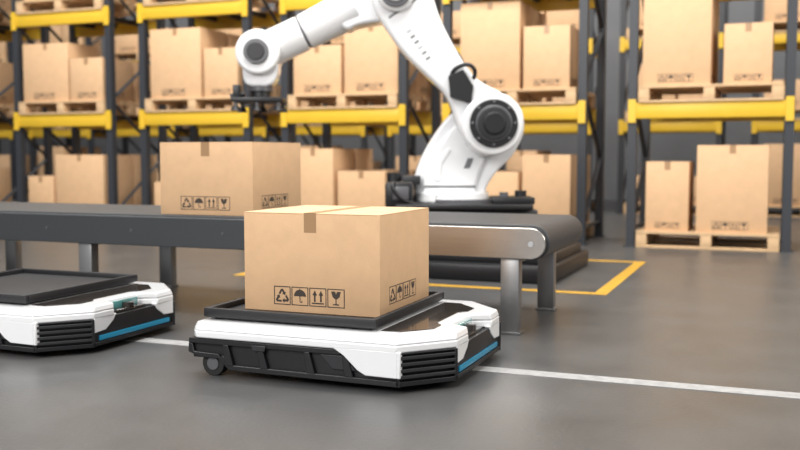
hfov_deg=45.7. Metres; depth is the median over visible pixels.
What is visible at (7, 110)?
wooden pallet
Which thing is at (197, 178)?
cardboard box
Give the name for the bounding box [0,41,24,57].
cardboard box
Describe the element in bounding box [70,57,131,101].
cardboard box
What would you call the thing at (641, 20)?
cardboard box
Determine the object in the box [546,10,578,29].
cardboard box
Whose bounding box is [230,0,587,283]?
robotic arm
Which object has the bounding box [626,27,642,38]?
wooden pallet
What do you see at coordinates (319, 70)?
cardboard box
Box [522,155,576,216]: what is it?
cardboard box
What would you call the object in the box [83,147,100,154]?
cardboard box
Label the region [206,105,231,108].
cardboard box
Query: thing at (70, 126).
wooden pallet
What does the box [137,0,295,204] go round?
rack
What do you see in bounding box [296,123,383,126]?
wooden pallet
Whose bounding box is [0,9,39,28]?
wooden pallet
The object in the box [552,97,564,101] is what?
cardboard box
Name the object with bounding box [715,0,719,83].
cardboard box
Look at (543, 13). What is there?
cardboard box
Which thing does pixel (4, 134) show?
rack
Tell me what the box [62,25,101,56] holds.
cardboard box
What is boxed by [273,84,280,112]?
cardboard box
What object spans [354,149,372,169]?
cardboard box
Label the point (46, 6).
wooden pallet
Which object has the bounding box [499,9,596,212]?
rack
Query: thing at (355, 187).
cardboard box
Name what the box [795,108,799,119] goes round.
wooden pallet
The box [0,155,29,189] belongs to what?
cardboard box
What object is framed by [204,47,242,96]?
cardboard box
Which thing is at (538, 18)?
cardboard box
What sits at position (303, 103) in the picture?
cardboard box
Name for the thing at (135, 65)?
cardboard box
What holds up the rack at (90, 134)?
on the floor
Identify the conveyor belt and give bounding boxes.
[0,202,582,334]
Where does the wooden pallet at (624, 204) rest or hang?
on the floor
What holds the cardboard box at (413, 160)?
on the wooden pallet
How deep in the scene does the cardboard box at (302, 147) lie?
14.74 m
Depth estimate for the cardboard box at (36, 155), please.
17.52 m
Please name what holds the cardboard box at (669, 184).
on the wooden pallet at (643, 237)
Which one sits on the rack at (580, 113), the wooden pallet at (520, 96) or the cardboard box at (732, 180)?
the wooden pallet at (520, 96)
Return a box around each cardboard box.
[0,0,10,9]
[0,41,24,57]
[0,62,13,104]
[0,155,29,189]
[0,168,10,201]
[23,42,96,101]
[28,175,56,202]
[36,25,61,43]
[36,155,38,175]
[38,147,82,175]
[55,155,132,204]
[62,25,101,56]
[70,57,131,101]
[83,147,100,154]
[115,34,137,52]
[122,107,139,114]
[132,62,150,102]
[132,155,157,204]
[150,27,225,97]
[154,182,160,204]
[160,142,300,215]
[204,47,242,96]
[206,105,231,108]
[221,4,271,35]
[226,34,240,46]
[244,205,428,317]
[268,92,272,112]
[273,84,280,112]
[294,44,344,94]
[301,101,321,106]
[301,146,342,148]
[301,149,353,205]
[331,34,343,41]
[338,170,398,206]
[344,26,415,94]
[350,102,372,105]
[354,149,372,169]
[373,161,380,169]
[396,156,420,169]
[409,170,415,196]
[416,71,431,97]
[441,11,460,36]
[461,0,532,88]
[486,171,521,196]
[506,151,544,169]
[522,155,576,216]
[523,24,578,88]
[533,9,543,25]
[540,11,545,25]
[542,98,551,101]
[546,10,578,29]
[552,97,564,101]
[586,155,589,221]
[638,63,677,99]
[639,0,643,27]
[642,0,716,85]
[645,161,693,231]
[678,94,702,98]
[693,176,696,203]
[695,145,768,233]
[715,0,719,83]
[723,22,773,83]
[764,0,799,21]
[764,79,799,107]
[764,144,799,205]
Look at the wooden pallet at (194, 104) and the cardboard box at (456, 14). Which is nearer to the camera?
the wooden pallet at (194, 104)
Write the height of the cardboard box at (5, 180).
0.501 m
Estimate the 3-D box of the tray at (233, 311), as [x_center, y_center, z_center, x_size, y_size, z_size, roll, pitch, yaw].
[-0.272,0.314,3.735,0.694,0.046,0.730,2,5,21]
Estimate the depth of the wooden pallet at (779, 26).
12.27 m
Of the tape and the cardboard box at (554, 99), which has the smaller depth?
the tape
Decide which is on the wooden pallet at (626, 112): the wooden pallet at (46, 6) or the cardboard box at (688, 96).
the cardboard box at (688, 96)
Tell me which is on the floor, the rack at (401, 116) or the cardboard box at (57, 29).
the rack at (401, 116)
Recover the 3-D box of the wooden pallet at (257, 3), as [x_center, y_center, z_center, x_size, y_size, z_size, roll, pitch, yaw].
[-1.969,-2.388,10.215,1.160,0.144,1.020,2,5,21]
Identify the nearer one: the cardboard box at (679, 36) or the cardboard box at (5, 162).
the cardboard box at (679, 36)
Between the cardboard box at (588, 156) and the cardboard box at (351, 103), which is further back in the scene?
the cardboard box at (351, 103)
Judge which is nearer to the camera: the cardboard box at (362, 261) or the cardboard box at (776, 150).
the cardboard box at (362, 261)
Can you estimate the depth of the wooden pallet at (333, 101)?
9.41 m
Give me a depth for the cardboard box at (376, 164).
15.17 m
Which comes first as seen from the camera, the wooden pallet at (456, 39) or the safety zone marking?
the safety zone marking
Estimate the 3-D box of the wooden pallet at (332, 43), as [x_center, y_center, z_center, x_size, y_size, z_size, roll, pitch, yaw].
[-0.969,-2.735,14.924,1.160,0.144,1.020,2,5,21]
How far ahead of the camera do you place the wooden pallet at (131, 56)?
15.93 m
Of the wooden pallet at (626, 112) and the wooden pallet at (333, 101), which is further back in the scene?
the wooden pallet at (626, 112)
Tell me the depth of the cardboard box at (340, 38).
14.43 m
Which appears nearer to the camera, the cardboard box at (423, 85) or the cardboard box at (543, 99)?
the cardboard box at (423, 85)
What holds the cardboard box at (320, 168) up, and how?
on the wooden pallet
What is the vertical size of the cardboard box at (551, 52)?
0.561 m
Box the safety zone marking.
[234,259,644,294]
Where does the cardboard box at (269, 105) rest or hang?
on the wooden pallet
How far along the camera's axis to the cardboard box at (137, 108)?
15.83 m
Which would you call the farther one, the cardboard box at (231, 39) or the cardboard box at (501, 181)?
the cardboard box at (231, 39)
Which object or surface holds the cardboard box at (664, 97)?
on the wooden pallet at (626, 112)
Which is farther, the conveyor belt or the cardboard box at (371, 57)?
the cardboard box at (371, 57)
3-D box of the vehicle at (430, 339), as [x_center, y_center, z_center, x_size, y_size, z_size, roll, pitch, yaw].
[-0.156,0.412,3.697,0.980,0.236,0.894,2,5,21]
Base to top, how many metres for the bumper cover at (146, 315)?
0.113 m
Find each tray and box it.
[0,268,137,304]
[204,291,443,329]
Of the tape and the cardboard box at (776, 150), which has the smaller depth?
the tape
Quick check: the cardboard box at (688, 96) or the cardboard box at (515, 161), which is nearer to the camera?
the cardboard box at (688, 96)
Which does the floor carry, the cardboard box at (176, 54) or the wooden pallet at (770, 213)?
the wooden pallet at (770, 213)
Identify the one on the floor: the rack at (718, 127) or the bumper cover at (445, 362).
the rack at (718, 127)
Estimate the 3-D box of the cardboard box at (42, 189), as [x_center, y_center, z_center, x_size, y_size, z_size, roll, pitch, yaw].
[-3.958,-0.358,10.937,0.341,0.421,0.501,2,4,21]
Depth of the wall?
16.70 m
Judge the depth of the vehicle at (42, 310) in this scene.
3.98 m
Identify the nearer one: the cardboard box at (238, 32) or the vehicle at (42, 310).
the vehicle at (42, 310)
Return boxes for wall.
[0,0,799,199]
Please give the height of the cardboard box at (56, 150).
0.801 m
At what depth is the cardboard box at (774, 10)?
12.16 m
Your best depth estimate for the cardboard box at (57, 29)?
16.38 m
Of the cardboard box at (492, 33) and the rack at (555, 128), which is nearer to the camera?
the cardboard box at (492, 33)
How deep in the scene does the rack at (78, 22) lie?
10.60 m
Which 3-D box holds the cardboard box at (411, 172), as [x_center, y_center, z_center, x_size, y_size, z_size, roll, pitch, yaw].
[-0.102,-0.328,9.974,0.501,0.501,0.431,2,5,21]
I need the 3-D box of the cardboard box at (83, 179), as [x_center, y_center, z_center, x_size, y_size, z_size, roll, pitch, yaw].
[-3.451,-0.464,10.742,0.661,0.661,0.501,2,5,22]
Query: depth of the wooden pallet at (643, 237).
8.21 m
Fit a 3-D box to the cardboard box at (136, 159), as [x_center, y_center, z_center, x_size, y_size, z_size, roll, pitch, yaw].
[-3.266,-0.499,11.211,0.661,0.661,0.431,2,5,21]
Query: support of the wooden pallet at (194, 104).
on the rack at (205, 13)
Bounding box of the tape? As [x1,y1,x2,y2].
[121,337,799,398]
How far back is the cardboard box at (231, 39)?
10.34 m
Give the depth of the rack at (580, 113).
8.81 m
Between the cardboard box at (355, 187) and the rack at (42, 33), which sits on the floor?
the rack at (42, 33)
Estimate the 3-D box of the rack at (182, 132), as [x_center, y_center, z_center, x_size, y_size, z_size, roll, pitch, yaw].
[-4.125,-2.341,16.221,1.380,3.888,1.040,2,5,21]
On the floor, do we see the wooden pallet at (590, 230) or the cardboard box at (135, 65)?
the wooden pallet at (590, 230)
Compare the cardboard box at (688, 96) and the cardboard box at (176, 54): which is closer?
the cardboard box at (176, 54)
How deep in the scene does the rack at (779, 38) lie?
12.24 m
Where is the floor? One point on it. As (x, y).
(726, 318)
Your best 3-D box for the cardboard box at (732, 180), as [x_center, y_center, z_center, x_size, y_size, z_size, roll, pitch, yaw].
[2.878,-0.319,8.218,0.571,0.741,0.501,2,4,21]
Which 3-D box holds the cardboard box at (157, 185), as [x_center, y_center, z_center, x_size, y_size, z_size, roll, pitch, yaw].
[-2.300,-0.286,10.291,0.501,0.371,0.501,2,4,20]
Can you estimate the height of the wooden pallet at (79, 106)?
0.144 m
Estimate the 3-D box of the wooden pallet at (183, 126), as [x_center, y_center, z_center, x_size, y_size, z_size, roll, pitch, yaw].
[-4.132,-1.720,16.248,1.160,0.144,1.020,2,5,21]
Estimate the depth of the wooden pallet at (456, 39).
13.87 m
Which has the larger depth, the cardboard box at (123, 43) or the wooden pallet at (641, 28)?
the cardboard box at (123, 43)
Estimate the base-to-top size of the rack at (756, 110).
3.888 m
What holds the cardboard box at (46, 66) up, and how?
on the wooden pallet at (79, 106)
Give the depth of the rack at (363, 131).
14.71 m
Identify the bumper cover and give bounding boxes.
[33,299,174,352]
[393,322,500,386]
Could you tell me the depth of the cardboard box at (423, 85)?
9.69 m
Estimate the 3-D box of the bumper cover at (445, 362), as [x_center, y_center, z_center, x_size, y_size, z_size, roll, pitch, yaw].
[0.211,0.458,3.555,0.190,0.113,0.888,2,5,21]
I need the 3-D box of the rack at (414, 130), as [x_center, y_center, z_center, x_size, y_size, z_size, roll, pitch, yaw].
[0.620,-2.204,14.357,1.380,3.888,1.040,2,5,21]
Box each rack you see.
[0,7,52,201]
[0,24,52,199]
[11,0,166,203]
[26,16,127,175]
[117,18,208,151]
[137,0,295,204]
[199,7,280,141]
[280,0,440,180]
[296,101,387,169]
[387,0,471,169]
[442,0,606,244]
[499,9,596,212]
[615,0,728,213]
[623,0,797,252]
[751,0,799,144]
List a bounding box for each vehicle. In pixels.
[0,268,174,352]
[188,291,500,387]
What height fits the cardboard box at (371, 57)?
0.661 m
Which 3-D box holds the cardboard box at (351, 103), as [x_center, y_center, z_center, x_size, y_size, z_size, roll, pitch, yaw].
[-0.767,-2.009,14.697,0.561,0.661,0.501,2,5,22]
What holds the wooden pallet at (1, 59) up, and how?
on the rack at (4, 134)
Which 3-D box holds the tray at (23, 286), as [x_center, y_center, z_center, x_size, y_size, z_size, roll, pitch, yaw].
[-1.700,0.272,4.296,0.694,0.046,0.730,2,5,21]
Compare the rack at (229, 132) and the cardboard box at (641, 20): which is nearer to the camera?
the cardboard box at (641, 20)
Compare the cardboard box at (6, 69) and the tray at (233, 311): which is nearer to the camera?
the tray at (233, 311)
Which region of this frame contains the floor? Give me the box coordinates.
[0,199,799,449]
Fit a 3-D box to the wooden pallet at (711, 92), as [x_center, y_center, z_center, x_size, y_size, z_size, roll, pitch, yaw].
[2.776,-1.144,8.432,1.160,0.144,1.020,2,5,21]
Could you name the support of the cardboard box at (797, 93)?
on the wooden pallet at (797, 110)
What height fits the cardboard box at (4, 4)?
0.661 m
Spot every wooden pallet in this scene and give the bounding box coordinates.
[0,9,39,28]
[0,58,7,62]
[0,104,42,117]
[16,0,155,24]
[19,100,139,116]
[52,126,106,129]
[115,51,149,60]
[143,0,279,17]
[145,96,280,114]
[169,125,189,128]
[288,92,431,111]
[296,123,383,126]
[331,42,343,44]
[453,36,460,46]
[496,87,595,108]
[586,221,593,236]
[623,203,695,214]
[625,111,641,121]
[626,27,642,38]
[636,224,778,251]
[638,82,783,102]
[766,20,799,32]
[768,206,799,217]
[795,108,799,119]
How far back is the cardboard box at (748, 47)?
7.89 m
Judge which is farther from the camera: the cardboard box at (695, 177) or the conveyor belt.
the cardboard box at (695, 177)

